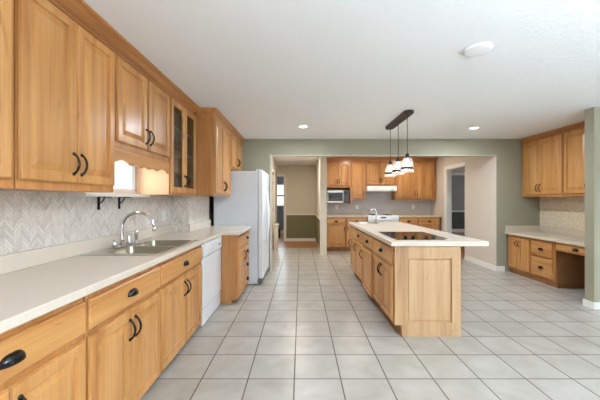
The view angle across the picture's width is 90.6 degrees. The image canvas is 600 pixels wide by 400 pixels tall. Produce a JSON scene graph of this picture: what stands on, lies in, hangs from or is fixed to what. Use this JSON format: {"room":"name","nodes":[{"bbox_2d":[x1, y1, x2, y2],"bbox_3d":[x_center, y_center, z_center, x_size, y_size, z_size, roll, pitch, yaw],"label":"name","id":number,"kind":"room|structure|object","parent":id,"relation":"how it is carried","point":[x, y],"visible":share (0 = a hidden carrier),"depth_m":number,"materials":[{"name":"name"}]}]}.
{"room":"kitchen","nodes":[
{"label":"kitchen","id":0,"kind":"room"},
{"bbox_2d":[0,166,211,255],"bbox_3d":[-1.544,0.097,1.035,0.262,2.440,9.110,0,0,0],"label":"wall","id":1,"kind":"structure","parent":0,"point":[29,220],"depth_m":2.16,"materials":[{"name":"white tile"}]},
{"bbox_2d":[0,0,13,187],"bbox_3d":[-1.446,-0.555,0.992,0.385,1.005,0.736,0,0,0],"label":"upper cabinet","id":2,"kind":"object","parent":1,"relation":"attached to","point":[6,6],"visible":1,"depth_m":1.31,"materials":[{"name":"brown wood"}]},
{"bbox_2d":[48,0,244,142],"bbox_3d":[-1.332,-1.078,3.043,0.612,0.086,4.847,0,0,0],"label":"crown molding","id":3,"kind":"structure","parent":2,"relation":"attached to","point":[79,11],"depth_m":2.18,"materials":[{"name":"brown wood"}]},
{"bbox_2d":[0,0,114,191],"bbox_3d":[-1.446,-0.555,1.725,0.385,1.005,0.713,0,0,0],"label":"upper cabinet","id":4,"kind":"object","parent":1,"relation":"attached to","point":[64,76],"visible":0.99,"depth_m":1.60,"materials":[{"name":"brown wood"}]},
{"bbox_2d":[97,197,111,209],"bbox_3d":[-1.581,0.026,2.390,0.100,0.105,0.028,0,0,0],"label":"shelf bracket","id":5,"kind":"object","parent":1,"relation":"attached to","point":[98,198],"visible":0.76,"depth_m":2.38,"materials":[{"name":"black metal"}]},
{"bbox_2d":[66,193,149,196],"bbox_3d":[-1.569,-0.039,2.510,0.139,0.025,0.879,0,0,0],"label":"wall shelf","id":6,"kind":"object","parent":1,"relation":"attached to","point":[67,194],"visible":1,"depth_m":2.27,"materials":[{"name":"white"}]},
{"bbox_2d":[113,166,134,191],"bbox_3d":[-1.658,-0.408,2.518,0.028,0.648,0.852,0,0,0],"label":"window","id":7,"kind":"structure","parent":1,"relation":"in","point":[133,167],"depth_m":2.94,"materials":[{"name":"white"}]},
{"bbox_2d":[118,197,130,208],"bbox_3d":[-1.581,0.026,2.660,0.100,0.105,0.028,0,0,0],"label":"shelf bracket","id":8,"kind":"object","parent":1,"relation":"attached to","point":[119,202],"visible":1,"depth_m":2.65,"materials":[{"name":"black metal"}]},
{"bbox_2d":[115,54,169,173],"bbox_3d":[-1.446,-0.659,2.519,0.385,0.797,0.863,0,0,0],"label":"upper cabinet","id":9,"kind":"object","parent":1,"relation":"attached to","point":[142,109],"visible":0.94,"depth_m":2.40,"materials":[{"name":"brown wood"}]},
{"bbox_2d":[162,211,165,220],"bbox_3d":[-1.627,0.187,3.530,0.009,0.114,0.115,0,0,0],"label":"wall outlet","id":10,"kind":"object","parent":1,"relation":"attached to","point":[163,212],"visible":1,"depth_m":3.51,"materials":[{"name":"white plastic"}]},
{"bbox_2d":[136,97,195,195],"bbox_3d":[-1.446,-0.555,3.325,0.384,1.005,0.740,0,0,0],"label":"upper cabinet","id":11,"kind":"object","parent":1,"relation":"attached to","point":[180,180],"visible":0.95,"depth_m":3.27,"materials":[{"name":"brown wood"}]},
{"bbox_2d":[174,127,191,137],"bbox_3d":[-1.488,-0.772,3.325,0.285,0.018,0.702,0,0,0],"label":"shelf","id":12,"kind":"object","parent":11,"relation":"attached to","point":[177,132],"depth_m":3.46,"materials":[{"name":"brown wood"}]},
{"bbox_2d":[174,150,191,158],"bbox_3d":[-1.488,-0.522,3.325,0.285,0.018,0.702,0,0,0],"label":"shelf","id":13,"kind":"object","parent":11,"relation":"attached to","point":[177,155],"depth_m":3.50,"materials":[{"name":"brown wood"}]},
{"bbox_2d":[174,172,191,176],"bbox_3d":[-1.488,-0.292,3.325,0.285,0.018,0.702,0,0,0],"label":"shelf","id":14,"kind":"object","parent":11,"relation":"attached to","point":[176,174],"depth_m":3.52,"materials":[{"name":"brown wood"}]},
{"bbox_2d":[195,115,230,196],"bbox_3d":[-1.220,-0.555,4.131,0.384,1.005,0.855,0,0,0],"label":"upper cabinet","id":15,"kind":"object","parent":1,"relation":"attached to","point":[213,140],"visible":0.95,"depth_m":3.70,"materials":[{"name":"brown wood"}]},
{"bbox_2d":[231,134,242,170],"bbox_3d":[-1.329,-0.770,5.026,0.602,0.575,0.869,0,0,0],"label":"upper cabinet","id":16,"kind":"object","parent":1,"relation":"attached to","point":[236,145],"visible":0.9,"depth_m":4.96,"materials":[{"name":"brown wood"}]},
{"bbox_2d":[272,157,276,246],"bbox_3d":[-0.810,0.098,7.450,0.120,2.439,3.700,0,0,0],"label":"wall","id":17,"kind":"structure","parent":0,"point":[274,164],"depth_m":8.74,"materials":[{"name":"beige paint"}]},
{"bbox_2d":[272,174,272,247],"bbox_3d":[-0.795,0.298,7.935,0.050,2.022,0.730,0,0,0],"label":"door","id":18,"kind":"structure","parent":17,"relation":"in","point":[272,174],"depth_m":8.13,"materials":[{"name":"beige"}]},
{"bbox_2d":[272,168,274,223],"bbox_3d":[-0.739,0.252,7.935,0.021,2.129,0.930,0,0,0],"label":"trim","id":19,"kind":"structure","parent":17,"relation":"attached to","point":[273,170],"depth_m":8.32,"materials":[{"name":"beige"}]},
{"bbox_2d":[277,177,283,230],"bbox_3d":[-1.200,0.098,11.910,3.600,2.439,0.120,0,0,0],"label":"wall","id":20,"kind":"structure","parent":0,"point":[280,180],"depth_m":11.85,"materials":[{"name":"grey paint"}]},
{"bbox_2d":[277,165,315,237],"bbox_3d":[-1.263,0.098,9.604,3.474,2.439,0.132,0,0,0],"label":"wall","id":21,"kind":"structure","parent":0,"point":[300,179],"depth_m":9.55,"materials":[{"name":"beige paint"}]},
{"bbox_2d":[277,174,285,240],"bbox_3d":[-0.953,0.241,9.539,0.955,2.149,0.021,0,0,0],"label":"trim","id":22,"kind":"structure","parent":21,"relation":"attached to","point":[284,175],"depth_m":9.53,"materials":[{"name":"beige"}]},
{"bbox_2d":[286,238,315,240],"bbox_3d":[-0.001,1.272,9.537,0.938,0.088,0.023,0,0,0],"label":"baseboard","id":23,"kind":"structure","parent":21,"relation":"attached to","point":[287,239],"depth_m":9.53,"materials":[{"name":"beige wood"}]},
{"bbox_2d":[316,157,319,250],"bbox_3d":[0.545,0.098,8.453,0.159,2.439,2.415,0,0,0],"label":"wall","id":24,"kind":"structure","parent":0,"point":[318,161],"depth_m":8.06,"materials":[{"name":"beige paint"}]},
{"bbox_2d":[320,157,326,253],"bbox_3d":[0.545,0.098,7.277,0.161,2.438,0.105,0,0,0],"label":"trim","id":25,"kind":"structure","parent":24,"relation":"attached to","point":[323,160],"depth_m":7.22,"materials":[{"name":"beige wood"}]},
{"bbox_2d":[84,0,599,172],"bbox_3d":[2.800,-1.173,4.490,11.800,0.100,16.020,0,0,0],"label":"ceiling","id":26,"kind":"structure","parent":0,"point":[339,69],"depth_m":2.39,"materials":[{"name":"white paint"}]},
{"bbox_2d":[385,109,413,174],"bbox_3d":[1.355,-0.738,4.140,0.171,0.770,0.924,0,0,0],"label":"pendant light","id":27,"kind":"object","parent":26,"relation":"hanging from","point":[404,115],"visible":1,"depth_m":4.10,"materials":[{"name":"white glass"}]},
{"bbox_2d":[462,42,492,56],"bbox_3d":[1.310,-1.114,2.210,0.202,0.018,0.202,0,0,0],"label":"cover plate","id":28,"kind":"object","parent":26,"relation":"attached to","point":[477,49],"visible":1,"depth_m":2.18,"materials":[{"name":"white plastic"}]},
{"bbox_2d":[140,232,599,399],"bbox_3d":[2.800,1.367,4.440,11.600,0.100,15.920,0,0,0],"label":"floor","id":29,"kind":"structure","parent":0,"point":[311,329],"depth_m":2.67,"materials":[{"name":"beige tile"}]},
{"bbox_2d":[0,297,84,399],"bbox_3d":[-1.299,0.881,1.035,0.662,0.872,0.748,0,0,0],"label":"base cabinet","id":30,"kind":"object","parent":29,"relation":"on","point":[42,357],"visible":0.91,"depth_m":1.19,"materials":[{"name":"brown wood"}]},
{"bbox_2d":[83,264,159,399],"bbox_3d":[-1.299,0.881,1.778,0.662,0.872,0.730,0,0,0],"label":"base cabinet","id":31,"kind":"object","parent":29,"relation":"on","point":[121,336],"visible":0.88,"depth_m":1.70,"materials":[{"name":"brown wood"}]},
{"bbox_2d":[158,245,201,372],"bbox_3d":[-1.299,0.881,2.599,0.662,0.872,0.903,0,0,0],"label":"base cabinet","id":32,"kind":"object","parent":29,"relation":"on","point":[180,289],"visible":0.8,"depth_m":2.45,"materials":[{"name":"brown wood"}]},
{"bbox_2d":[0,220,250,333],"bbox_3d":[-1.202,0.372,2.622,0.859,0.142,3.923,0,0,0],"label":"countertop","id":33,"kind":"structure","parent":32,"relation":"on","point":[34,283],"depth_m":1.69,"materials":[{"name":"beige stone"}]},
{"bbox_2d":[110,211,156,248],"bbox_3d":[-1.391,0.245,2.526,0.320,0.297,0.276,0,0,0],"label":"faucet","id":34,"kind":"object","parent":33,"relation":"on","point":[154,228],"visible":1,"depth_m":2.52,"materials":[{"name":"silver metal"}]},
{"bbox_2d":[81,240,196,254],"bbox_3d":[-1.312,0.482,2.550,0.571,0.176,0.810,0,0,0],"label":"sink","id":35,"kind":"object","parent":33,"relation":"in","point":[144,247],"visible":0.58,"depth_m":2.53,"materials":[{"name":"silver metal"}]},
{"bbox_2d":[134,229,138,242],"bbox_3d":[-1.520,0.333,2.740,0.044,0.122,0.043,0,0,0],"label":"sprayer","id":36,"kind":"object","parent":35,"relation":"on","point":[136,230],"visible":0.98,"depth_m":2.73,"materials":[{"name":"silver metal"}]},
{"bbox_2d":[199,236,221,326],"bbox_3d":[-1.294,0.883,3.399,0.622,0.868,0.680,0,0,0],"label":"dishwasher","id":37,"kind":"object","parent":29,"relation":"on","point":[211,250],"visible":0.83,"depth_m":3.31,"materials":[{"name":"white metal"}]},
{"bbox_2d":[220,233,246,303],"bbox_3d":[-1.084,0.881,3.969,0.662,0.872,0.426,0,0,0],"label":"base cabinet","id":38,"kind":"object","parent":29,"relation":"on","point":[232,249],"visible":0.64,"depth_m":3.76,"materials":[{"name":"brown wood"}]},
{"bbox_2d":[214,170,269,284],"bbox_3d":[-0.939,0.422,5.022,0.826,1.790,0.845,0,0,0],"label":"refrigerator","id":39,"kind":"object","parent":29,"relation":"on","point":[247,204],"visible":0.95,"depth_m":4.60,"materials":[{"name":"white metal"}]},
{"bbox_2d":[243,231,248,288],"bbox_3d":[-1.091,0.881,4.377,0.648,0.872,0.383,0,0,0],"label":"base cabinet","id":40,"kind":"object","parent":29,"relation":"on","point":[246,234],"visible":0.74,"depth_m":4.33,"materials":[{"name":"brown wood"}]},
{"bbox_2d":[274,223,278,249],"bbox_3d":[-0.665,0.977,8.000,0.120,0.680,0.270,0,0,0],"label":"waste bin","id":41,"kind":"object","parent":29,"relation":"on","point":[276,225],"visible":1,"depth_m":7.87,"materials":[{"name":"beige"}]},
{"bbox_2d":[327,217,345,250],"bbox_3d":[0.895,0.881,7.859,0.498,0.872,0.642,0,0,0],"label":"base cabinet","id":42,"kind":"object","parent":29,"relation":"on","point":[336,226],"visible":0.8,"depth_m":7.58,"materials":[{"name":"brown wood"}]},
{"bbox_2d":[348,226,359,279],"bbox_3d":[1.189,0.881,5.090,0.692,0.872,0.478,0,0,0],"label":"base cabinet","id":43,"kind":"object","parent":29,"relation":"on","point":[352,229],"visible":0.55,"depth_m":5.11,"materials":[{"name":"brown wood"}]},
{"bbox_2d":[345,217,366,250],"bbox_3d":[1.422,0.881,7.859,0.548,0.872,0.642,0,0,0],"label":"base cabinet","id":44,"kind":"object","parent":29,"relation":"on","point":[348,219],"visible":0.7,"depth_m":7.58,"materials":[{"name":"brown wood"}]},
{"bbox_2d":[327,211,367,216],"bbox_3d":[1.167,0.372,7.888,1.077,0.142,0.625,0,0,0],"label":"countertop","id":45,"kind":"structure","parent":44,"relation":"on","point":[329,213],"depth_m":8.18,"materials":[{"name":"beige stone"}]},
{"bbox_2d":[353,228,363,282],"bbox_3d":[1.189,0.881,4.550,0.692,0.872,0.596,0,0,0],"label":"base cabinet","id":46,"kind":"object","parent":29,"relation":"on","point":[358,244],"visible":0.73,"depth_m":4.58,"materials":[{"name":"brown wood"}]},
{"bbox_2d":[359,232,378,305],"bbox_3d":[1.180,0.881,3.956,0.710,0.872,0.586,0,0,0],"label":"base cabinet","id":47,"kind":"object","parent":29,"relation":"on","point":[367,249],"visible":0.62,"depth_m":3.88,"materials":[{"name":"brown wood"}]},
{"bbox_2d":[363,214,398,221],"bbox_3d":[2.100,0.850,7.849,0.780,0.934,0.691,0,0,0],"label":"range","id":48,"kind":"object","parent":29,"relation":"on","point":[371,217],"visible":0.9,"depth_m":7.57,"materials":[{"name":"white metal"}]},
{"bbox_2d":[398,217,417,225],"bbox_3d":[2.750,0.881,7.859,0.498,0.872,0.642,0,0,0],"label":"base cabinet","id":49,"kind":"object","parent":29,"relation":"on","point":[409,220],"visible":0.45,"depth_m":7.58,"materials":[{"name":"brown wood"}]},
{"bbox_2d":[373,238,460,336],"bbox_3d":[1.192,0.881,3.261,0.698,0.872,0.797,0,0,0],"label":"base cabinet","id":50,"kind":"object","parent":29,"relation":"on","point":[417,288],"visible":0.92,"depth_m":2.87,"materials":[{"name":"brown wood"}]},
{"bbox_2d":[348,222,488,245],"bbox_3d":[1.329,0.420,4.117,0.933,0.046,2.565,0,0,0],"label":"countertop","id":51,"kind":"structure","parent":50,"relation":"on","point":[373,230],"depth_m":3.32,"materials":[{"name":"white stone"}]},
{"bbox_2d":[355,222,381,223],"bbox_3d":[1.145,0.469,5.100,0.390,0.156,0.400,0,0,0],"label":"sink","id":52,"kind":"object","parent":51,"relation":"in","point":[355,222],"visible":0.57,"depth_m":4.93,"materials":[{"name":"silver metal"}]},
{"bbox_2d":[379,232,451,239],"bbox_3d":[1.224,0.380,3.310,0.552,0.033,0.710,0,0,0],"label":"cooktop","id":53,"kind":"object","parent":51,"relation":"in","point":[395,235],"visible":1,"depth_m":3.18,"materials":[{"name":"black glass"}]},
{"bbox_2d":[418,217,439,230],"bbox_3d":[3.277,0.881,7.859,0.548,0.872,0.642,0,0,0],"label":"base cabinet","id":54,"kind":"object","parent":29,"relation":"on","point":[427,222],"visible":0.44,"depth_m":7.58,"materials":[{"name":"brown wood"}]},
{"bbox_2d":[391,211,440,216],"bbox_3d":[3.038,0.372,7.888,1.085,0.142,0.625,0,0,0],"label":"countertop","id":55,"kind":"structure","parent":54,"relation":"on","point":[400,213],"depth_m":8.18,"materials":[{"name":"beige stone"}]},
{"bbox_2d":[508,234,532,279],"bbox_3d":[4.064,0.970,5.179,0.652,0.695,0.543,0,0,0],"label":"base cabinet","id":56,"kind":"object","parent":29,"relation":"on","point":[519,247],"visible":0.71,"depth_m":5.14,"materials":[{"name":"brown wood"}]},
{"bbox_2d":[505,226,584,255],"bbox_3d":[4.067,0.612,4.582,0.645,0.280,1.769,0,0,0],"label":"countertop","id":57,"kind":"structure","parent":56,"relation":"on","point":[554,234],"depth_m":4.74,"materials":[{"name":"beige stone"}]},
{"bbox_2d":[531,238,584,287],"bbox_3d":[4.071,0.970,4.666,0.638,0.695,0.476,0,0,0],"label":"base cabinet","id":58,"kind":"object","parent":29,"relation":"on","point":[549,266],"visible":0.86,"depth_m":4.45,"materials":[{"name":"brown wood"}]},
{"bbox_2d":[212,139,539,271],"bbox_3d":[1.440,0.098,5.530,6.159,2.439,0.120,0,0,0],"label":"wall","id":59,"kind":"structure","parent":0,"point":[512,209],"depth_m":5.47,"materials":[{"name":"paint"}]},
{"bbox_2d":[270,154,496,271],"bbox_3d":[1.513,0.237,5.527,4.170,2.160,0.137,0,0,0],"label":"trim","id":60,"kind":"structure","parent":59,"relation":"attached to","point":[271,156],"depth_m":5.46,"materials":[{"name":"beige wood"}]},
{"bbox_2d":[491,265,504,271],"bbox_3d":[3.659,1.266,5.524,0.172,0.099,0.137,0,0,0],"label":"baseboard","id":61,"kind":"object","parent":59,"relation":"attached to","point":[493,268],"visible":1,"depth_m":5.46,"materials":[{"name":"white"}]},
{"bbox_2d":[363,211,390,213],"bbox_3d":[2.113,0.098,8.270,2.972,2.439,0.120,0,0,0],"label":"wall","id":62,"kind":"structure","parent":0,"point":[364,212],"depth_m":8.21,"materials":[{"name":"beige paint"}]},
{"bbox_2d":[327,161,350,203],"bbox_3d":[0.985,-0.476,8.009,0.678,1.157,0.382,0,0,0],"label":"upper cabinet","id":63,"kind":"object","parent":62,"relation":"attached to","point":[338,172],"visible":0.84,"depth_m":7.86,"materials":[{"name":"brown wood"}]},
{"bbox_2d":[327,190,348,202],"bbox_3d":[0.985,-0.086,8.008,0.570,0.335,0.333,0,0,0],"label":"microwave","id":64,"kind":"object","parent":63,"relation":"in","point":[333,196],"visible":0.94,"depth_m":7.84,"materials":[{"name":"silver metal"}]},
{"bbox_2d":[351,161,365,199],"bbox_3d":[1.524,-0.531,8.009,0.390,1.047,0.382,0,0,0],"label":"upper cabinet","id":65,"kind":"object","parent":62,"relation":"attached to","point":[358,168],"visible":0.97,"depth_m":7.86,"materials":[{"name":"brown wood"}]},
{"bbox_2d":[327,192,430,210],"bbox_3d":[2.112,-0.082,8.206,2.971,0.762,0.006,0,0,0],"label":"backsplash","id":66,"kind":"structure","parent":62,"relation":"attached to","point":[380,201],"depth_m":8.20,"materials":[{"name":"grey tile"}]},
{"bbox_2d":[366,161,394,185],"bbox_3d":[2.107,-0.719,8.009,0.758,0.672,0.382,0,0,0],"label":"upper cabinet","id":67,"kind":"object","parent":62,"relation":"attached to","point":[375,170],"visible":0.93,"depth_m":7.86,"materials":[{"name":"brown wood"}]},
{"bbox_2d":[366,186,396,191],"bbox_3d":[2.106,-0.294,7.946,0.760,0.144,0.499,0,0,0],"label":"range hood","id":68,"kind":"object","parent":67,"relation":"attached to","point":[368,188],"visible":0.85,"depth_m":7.71,"materials":[{"name":"white metal"}]},
{"bbox_2d":[391,161,435,199],"bbox_3d":[3.036,-0.531,8.009,1.081,1.047,0.382,0,0,0],"label":"upper cabinet","id":69,"kind":"object","parent":62,"relation":"attached to","point":[419,183],"visible":0.96,"depth_m":7.86,"materials":[{"name":"brown wood"}]},
{"bbox_2d":[327,157,436,160],"bbox_3d":[2.111,-1.076,7.994,2.933,0.086,0.413,0,0,0],"label":"crown molding","id":70,"kind":"structure","parent":69,"relation":"attached to","point":[328,158],"depth_m":7.81,"materials":[{"name":"brown wood"}]},
{"bbox_2d":[452,175,464,228],"bbox_3d":[6.161,0.098,12.260,4.878,2.439,0.120,0,0,0],"label":"wall","id":71,"kind":"structure","parent":0,"point":[458,181],"depth_m":12.20,"materials":[{"name":"grey"}]},
{"bbox_2d":[452,229,464,231],"bbox_3d":[6.101,1.252,12.190,4.758,0.129,0.019,0,0,0],"label":"baseboard","id":72,"kind":"structure","parent":71,"relation":"attached to","point":[453,230],"depth_m":12.18,"materials":[{"name":"white wood"}]},
{"bbox_2d":[431,157,490,263],"bbox_3d":[3.660,0.098,6.961,0.120,2.439,2.738,0,0,0],"label":"wall","id":73,"kind":"structure","parent":0,"point":[477,169],"depth_m":6.16,"materials":[{"name":"beige paint"}]},
{"bbox_2d":[444,162,464,232],"bbox_3d":[3.651,0.242,6.965,0.137,2.150,0.930,0,0,0],"label":"trim","id":74,"kind":"structure","parent":73,"relation":"attached to","point":[447,169],"depth_m":7.33,"materials":[{"name":"white wood"}]},
{"bbox_2d":[464,255,490,269],"bbox_3d":[3.592,1.266,6.059,0.013,0.099,0.919,0,0,0],"label":"baseboard","id":75,"kind":"structure","parent":73,"relation":"attached to","point":[472,260],"depth_m":6.00,"materials":[{"name":"white wood"}]},
{"bbox_2d":[491,156,495,265],"bbox_3d":[3.592,0.250,5.530,0.013,2.132,0.122,0,0,0],"label":"trim","id":76,"kind":"structure","parent":73,"relation":"attached to","point":[493,158],"depth_m":5.53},
{"bbox_2d":[585,107,599,302],"bbox_3d":[5.565,0.098,3.635,4.070,2.439,0.120,0,0,0],"label":"wall","id":77,"kind":"structure","parent":0,"point":[592,115],"depth_m":3.60,"materials":[{"name":"paint"}]},
{"bbox_2d":[583,299,599,309],"bbox_3d":[5.553,1.274,3.635,4.075,0.084,0.148,0,0,0],"label":"baseboard","id":78,"kind":"structure","parent":77,"relation":"attached to","point":[596,306],"depth_m":3.59,"materials":[{"name":"white"}]},
{"bbox_3d":[4.460,0.097,4.582,0.120,2.439,1.771,0,0,0],"label":"wall","id":79,"kind":"structure","parent":0,"visible":0},
{"bbox_2d":[522,133,563,196],"bbox_3d":[4.200,-0.555,5.036,0.384,1.005,0.853,0,0,0],"label":"upper cabinet","id":80,"kind":"object","parent":79,"relation":"attached to","point":[542,159],"visible":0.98,"depth_m":4.96,"materials":[{"name":"brown wood"}]},
{"bbox_2d":[540,197,584,229],"bbox_3d":[4.396,0.210,4.583,0.007,0.522,1.766,0,0,0],"label":"backsplash","id":81,"kind":"structure","parent":79,"relation":"attached to","point":[559,212],"depth_m":4.97,"materials":[{"name":"beige tile"}]},
{"bbox_2d":[564,128,584,196],"bbox_3d":[4.200,-0.555,4.154,0.384,1.005,0.893,0,0,0],"label":"upper cabinet","id":82,"kind":"object","parent":79,"relation":"attached to","point":[574,141],"visible":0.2,"depth_m":4.40,"materials":[{"name":"brown wood"}]},
{"bbox_2d":[520,121,584,143],"bbox_3d":[4.207,-1.078,4.582,0.369,0.086,1.767,0,0,0],"label":"crown molding","id":83,"kind":"structure","parent":82,"relation":"attached to","point":[580,125],"depth_m":4.74,"materials":[{"name":"brown wood"}]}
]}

